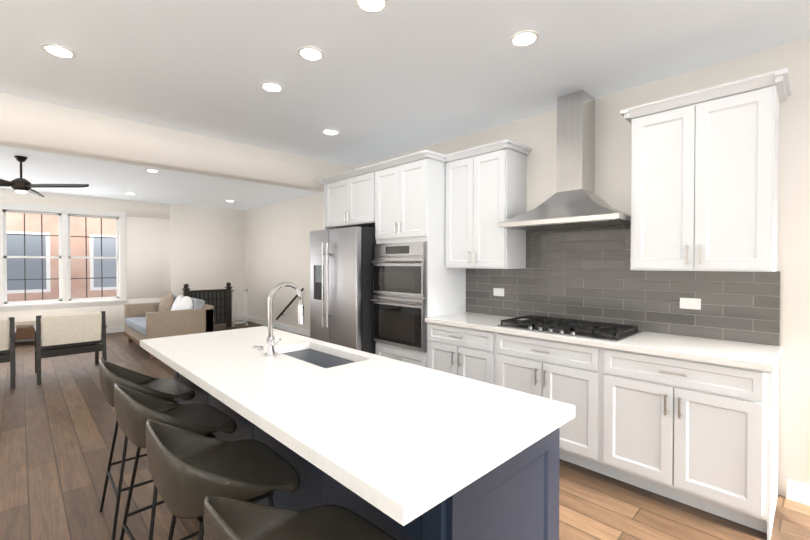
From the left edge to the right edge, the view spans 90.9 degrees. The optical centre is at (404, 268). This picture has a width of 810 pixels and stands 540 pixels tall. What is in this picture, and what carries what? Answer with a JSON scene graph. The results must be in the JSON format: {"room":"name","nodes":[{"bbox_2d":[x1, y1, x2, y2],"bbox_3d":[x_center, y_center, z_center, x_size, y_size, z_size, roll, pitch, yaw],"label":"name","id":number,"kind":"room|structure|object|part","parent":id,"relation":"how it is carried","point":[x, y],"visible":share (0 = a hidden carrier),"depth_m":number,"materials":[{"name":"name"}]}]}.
{"room":"kitchen","nodes":[
{"label":"kitchen","id":0,"kind":"room"},
{"bbox_2d":[0,188,243,327],"bbox_3d":[-6.504,-0.043,7.705,6.720,2.740,0.210,-1,1,-44],"label":"wall","id":1,"kind":"structure","parent":0,"point":[173,248],"depth_m":8.83,"materials":[{"name":"paint"}]},
{"bbox_2d":[0,203,127,311],"bbox_3d":[-7.181,-0.190,7.064,3.740,1.930,0.195,-1,1,-44],"label":"window","id":2,"kind":"structure","parent":1,"relation":"in","point":[64,214],"depth_m":7.66,"materials":[{"name":"white wood"}]},
{"bbox_2d":[244,192,323,329],"bbox_3d":[-2.204,-0.048,8.168,0.100,2.740,5.450,-1,1,-44],"label":"wall","id":3,"kind":"structure","parent":0,"point":[276,243],"depth_m":8.57,"materials":[{"name":"paint"}]},
{"bbox_2d":[0,320,809,539],"bbox_3d":[-0.389,1.461,1.485,7.020,0.120,17.800,-1,1,-44],"label":"floor","id":4,"kind":"structure","parent":0,"point":[57,426],"depth_m":2.55,"materials":[{"name":"brown wood"}]},
{"bbox_2d":[0,317,15,388],"bbox_3d":[-4.944,0.961,4.584,0.680,0.808,0.780,-1,1,-44],"label":"armchair","id":5,"kind":"object","parent":4,"relation":"on","point":[7,348],"visible":1,"depth_m":4.53,"materials":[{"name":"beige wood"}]},
{"bbox_2d":[9,321,35,339],"bbox_3d":[-6.646,1.153,7.205,1.320,0.360,0.410,-1,1,-44],"label":"window bench","id":6,"kind":"object","parent":4,"relation":"on","point":[24,330],"depth_m":6.96,"materials":[{"name":"brown wood"}]},
{"bbox_2d":[33,311,106,384],"bbox_3d":[-4.327,0.954,5.154,0.680,0.808,0.780,-1,1,-44],"label":"armchair","id":7,"kind":"object","parent":4,"relation":"on","point":[61,334],"visible":1,"depth_m":4.88,"materials":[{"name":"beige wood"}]},
{"bbox_2d":[99,358,194,539],"bbox_3d":[-1.449,0.944,2.248,0.423,0.900,0.461,-1,1,-43],"label":"seat","id":8,"kind":"object","parent":4,"relation":"on","point":[112,374],"visible":0.69,"depth_m":2.19,"materials":[{"name":"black leather"}]},
{"bbox_2d":[124,293,213,358],"bbox_3d":[-4.071,0.899,6.822,0.930,0.879,1.800,-1,1,-44],"label":"sofa","id":9,"kind":"object","parent":4,"relation":"on","point":[169,314],"visible":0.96,"depth_m":6.39,"materials":[{"name":"beige fabric"}]},
{"bbox_2d":[114,383,236,539],"bbox_3d":[-1.032,0.949,1.803,0.461,0.900,0.423,1,1,43],"label":"seat","id":10,"kind":"object","parent":4,"relation":"on","point":[135,410],"visible":0.79,"depth_m":1.75,"materials":[{"name":"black leather"}]},
{"bbox_2d":[182,282,231,326],"bbox_3d":[-4.235,0.818,8.592,0.980,0.997,0.090,-1,1,-44],"label":"stair railing","id":11,"kind":"object","parent":4,"relation":"on","point":[219,300],"depth_m":8.74,"materials":[{"name":"brown wood"}]},
{"bbox_2d":[231,289,247,326],"bbox_3d":[-3.760,0.901,9.073,0.350,0.820,0.040,-1,1,-44],"label":"gate","id":12,"kind":"object","parent":11,"relation":"attached to","point":[245,321],"visible":1,"depth_m":9.09,"materials":[{"name":"white wood"}]},
{"bbox_2d":[145,419,299,539],"bbox_3d":[-0.624,0.954,1.375,0.423,0.900,0.461,-1,1,-42],"label":"seat","id":13,"kind":"object","parent":4,"relation":"on","point":[190,471],"visible":0.96,"depth_m":1.32,"materials":[{"name":"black leather"}]},
{"bbox_3d":[-0.625,1.081,1.376,0.400,0.645,0.445,-1,1,-42],"label":"bar stool frame","id":14,"kind":"part","parent":13,"relation":"part of","materials":[{"name":"black metal"}]},
{"bbox_2d":[276,288,303,319],"bbox_3d":[-2.367,0.751,8.194,0.072,0.737,1.124,-1,1,-44],"label":"stair railing","id":15,"kind":"object","parent":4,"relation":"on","point":[302,289],"depth_m":8.19,"materials":[{"name":"brown wood"}]},
{"bbox_2d":[203,495,395,539],"bbox_3d":[-0.200,0.959,0.938,0.461,0.900,0.423,1,1,44],"label":"seat","id":16,"kind":"object","parent":4,"relation":"on","point":[224,518],"visible":1,"depth_m":1.05,"materials":[{"name":"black leather"}]},
{"bbox_2d":[310,226,375,353],"bbox_3d":[-0.541,0.463,4.692,0.894,1.800,0.905,-1,1,-44],"label":"refrigerator","id":17,"kind":"object","parent":4,"relation":"on","point":[341,288],"visible":0.6,"depth_m":4.26,"materials":[{"name":"silver metal"}]},
{"bbox_2d":[170,366,559,539],"bbox_3d":[-0.499,0.950,2.023,0.618,0.890,2.363,-1,1,-44],"label":"kitchen island","id":18,"kind":"object","parent":4,"relation":"on","point":[519,500],"depth_m":1.23,"materials":[{"name":"blue wood"}]},
{"bbox_2d":[140,326,574,525],"bbox_3d":[-0.554,0.485,1.960,0.820,0.040,2.430,-1,1,-44],"label":"island countertop","id":19,"kind":"structure","parent":18,"relation":"on","point":[404,438],"depth_m":1.32,"materials":[{"name":"white stone"}]},
{"bbox_2d":[264,282,303,357],"bbox_3d":[-0.626,0.269,2.144,0.227,0.388,0.142,-1,1,-44],"label":"faucet","id":20,"kind":"object","parent":19,"relation":"on","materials":[{"name":"silver metal"}]},
{"bbox_2d":[280,346,359,365],"bbox_3d":[-0.479,0.592,2.167,0.299,0.202,0.624,-1,1,-44],"label":"sink","id":21,"kind":"object","parent":19,"relation":"in","point":[309,353],"depth_m":2.27,"materials":[{"name":"silver metal"}]},
{"bbox_2d":[374,149,465,366],"bbox_3d":[0.155,0.142,4.190,0.606,2.456,0.750,-1,1,-44],"label":"tall cabinet","id":22,"kind":"object","parent":4,"relation":"on","point":[410,191],"depth_m":3.88,"materials":[{"name":"white wood"}]},
{"bbox_2d":[371,241,426,352],"bbox_3d":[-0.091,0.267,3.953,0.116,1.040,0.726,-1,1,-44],"label":"double oven","id":23,"kind":"object","parent":22,"relation":"in","point":[399,299],"visible":1,"depth_m":3.90,"materials":[{"name":"silver metal"}]},
{"bbox_2d":[426,322,493,384],"bbox_3d":[0.674,0.939,3.664,0.606,0.875,0.740,-1,1,-44],"label":"base cabinet","id":24,"kind":"object","parent":4,"relation":"on","point":[460,351],"depth_m":3.42,"materials":[{"name":"white wood"}]},
{"bbox_2d":[494,332,601,473],"bbox_3d":[1.213,0.945,3.108,0.606,0.875,0.810,-1,1,-44],"label":"base cabinet","id":25,"kind":"object","parent":4,"relation":"on","point":[570,373],"depth_m":2.79,"materials":[{"name":"white wood"}]},
{"bbox_2d":[602,348,778,539],"bbox_3d":[1.781,0.952,2.522,0.606,0.875,0.822,-1,1,-44],"label":"base cabinet","id":26,"kind":"object","parent":4,"relation":"on","point":[703,436],"depth_m":2.26,"materials":[{"name":"white wood"}]},
{"bbox_2d":[425,312,781,371],"bbox_3d":[1.237,0.487,3.058,0.632,0.040,2.383,-1,1,-44],"label":"countertop","id":27,"kind":"structure","parent":26,"relation":"on","point":[761,357],"depth_m":2.50,"materials":[{"name":"white stone"}]},
{"bbox_2d":[497,315,640,341],"bbox_3d":[1.232,0.444,3.057,0.517,0.046,0.900,-1,1,-44],"label":"gas cooktop","id":28,"kind":"object","parent":27,"relation":"in","point":[595,330],"visible":1,"depth_m":2.94,"materials":[{"name":"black metal"}]},
{"bbox_2d":[0,0,809,209],"bbox_3d":[-0.389,-1.398,1.451,7.020,0.120,17.800,-1,1,-44],"label":"ceiling","id":29,"kind":"structure","parent":0,"point":[395,77],"depth_m":2.66,"materials":[{"name":"paint"}]},
{"bbox_2d":[0,156,88,196],"bbox_3d":[-4.897,-1.151,4.965,1.403,0.456,1.383,-1,1,-44],"label":"ceiling fan","id":30,"kind":"object","parent":29,"relation":"hanging from","point":[20,185],"visible":1,"depth_m":4.90,"materials":[{"name":"brown metal"}]},
{"bbox_2d":[41,43,76,58],"bbox_3d":[-2.148,-1.346,2.476,0.168,0.009,0.168,0,1,19],"label":"recessed light","id":31,"kind":"object","parent":29,"relation":"in","point":[54,49],"depth_m":2.47,"materials":[{"name":"white plastic"}]},
{"bbox_2d":[145,169,158,171],"bbox_3d":[-3.590,-1.384,5.659,0.168,0.009,0.168,1,1,37],"label":"recessed light","id":32,"kind":"object","parent":29,"relation":"in","point":[150,170],"depth_m":5.63,"materials":[{"name":"white plastic"}]},
{"bbox_2d":[0,93,354,191],"bbox_3d":[-2.902,-1.188,3.529,5.900,0.350,0.280,-1,1,-44],"label":"header beam","id":33,"kind":"structure","parent":29,"relation":"attached to","point":[29,124],"depth_m":3.79,"materials":[{"name":"paint"}]},
{"bbox_2d":[260,82,283,91],"bbox_3d":[-0.994,-1.352,2.981,0.168,0.009,0.168,1,1,37],"label":"recessed light","id":34,"kind":"object","parent":29,"relation":"in","point":[268,86],"depth_m":2.97,"materials":[{"name":"white plastic"}]},
{"bbox_2d":[297,46,324,60],"bbox_3d":[-0.591,-1.346,2.508,0.168,0.009,0.168,0,1,19],"label":"recessed light","id":35,"kind":"object","parent":29,"relation":"in","point":[309,53],"depth_m":2.49,"materials":[{"name":"white plastic"}]},
{"bbox_2d":[322,129,338,134],"bbox_3d":[-0.745,-1.364,4.003,0.168,0.009,0.168,1,1,37],"label":"recessed light","id":36,"kind":"object","parent":29,"relation":"in","point":[327,131],"depth_m":4.00,"materials":[{"name":"white plastic"}]},
{"bbox_2d":[355,0,388,12],"bbox_3d":[-0.168,-1.340,2.014,0.168,0.009,0.168,1,1,37],"label":"recessed light","id":37,"kind":"object","parent":29,"relation":"in","point":[368,6],"depth_m":2.03,"materials":[{"name":"white plastic"}]},
{"bbox_2d":[509,30,538,46],"bbox_3d":[0.700,-1.344,2.340,0.168,0.009,0.168,0,1,19],"label":"recessed light","id":38,"kind":"object","parent":29,"relation":"in","point":[524,38],"depth_m":2.33,"materials":[{"name":"white plastic"}]},
{"bbox_2d":[355,37,809,496],"bbox_3d":[3.411,0.033,1.355,0.120,2.740,12.150,-1,1,-44],"label":"wall","id":39,"kind":"structure","parent":0,"point":[537,134],"depth_m":2.43,"materials":[{"name":"paint"}]},
{"bbox_2d":[322,164,373,227],"bbox_3d":[-0.436,-0.796,4.789,0.606,0.595,0.950,-1,1,-44],"label":"upper cabinet","id":40,"kind":"object","parent":39,"relation":"attached to","point":[348,196],"depth_m":4.55,"materials":[{"name":"white wood"}]},
{"bbox_2d":[15,316,809,505],"bbox_3d":[-0.388,1.344,1.483,6.620,0.115,17.399,-1,1,-44],"label":"baseboard","id":41,"kind":"structure","parent":39,"relation":"attached to","point":[799,492],"depth_m":7.23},
{"bbox_2d":[446,140,529,271],"bbox_3d":[0.746,-0.540,3.759,0.346,1.083,0.680,-1,1,-44],"label":"upper cabinet","id":42,"kind":"object","parent":39,"relation":"attached to","point":[486,184],"depth_m":3.57,"materials":[{"name":"white wood"}]},
{"bbox_2d":[498,89,630,230],"bbox_3d":[1.263,-0.843,3.114,0.497,1.027,0.920,-1,1,-44],"label":"range hood","id":43,"kind":"object","parent":39,"relation":"attached to","point":[574,201],"visible":0.88,"depth_m":3.08,"materials":[{"name":"silver metal"}]},
{"bbox_2d":[466,224,779,345],"bbox_3d":[1.454,0.065,3.271,0.018,0.799,2.368,-1,1,-44],"label":"tile backsplash","id":44,"kind":"structure","parent":39,"relation":"attached to","point":[569,273],"depth_m":3.07,"materials":[{"name":"grey tile"}]},
{"bbox_2d":[626,72,781,271],"bbox_3d":[1.901,-0.526,2.567,0.346,1.083,0.720,-1,1,-44],"label":"upper cabinet","id":45,"kind":"object","parent":39,"relation":"attached to","point":[705,162],"depth_m":2.40,"materials":[{"name":"white wood"}]},
{"label":"outside","id":46,"kind":"structure","parent":0,"visible":0},
{"bbox_2d":[6,212,116,301],"bbox_3d":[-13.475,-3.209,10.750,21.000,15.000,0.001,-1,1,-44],"label":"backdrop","id":47,"kind":"structure","parent":46,"point":[15,247],"depth_m":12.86,"materials":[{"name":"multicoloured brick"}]}
]}

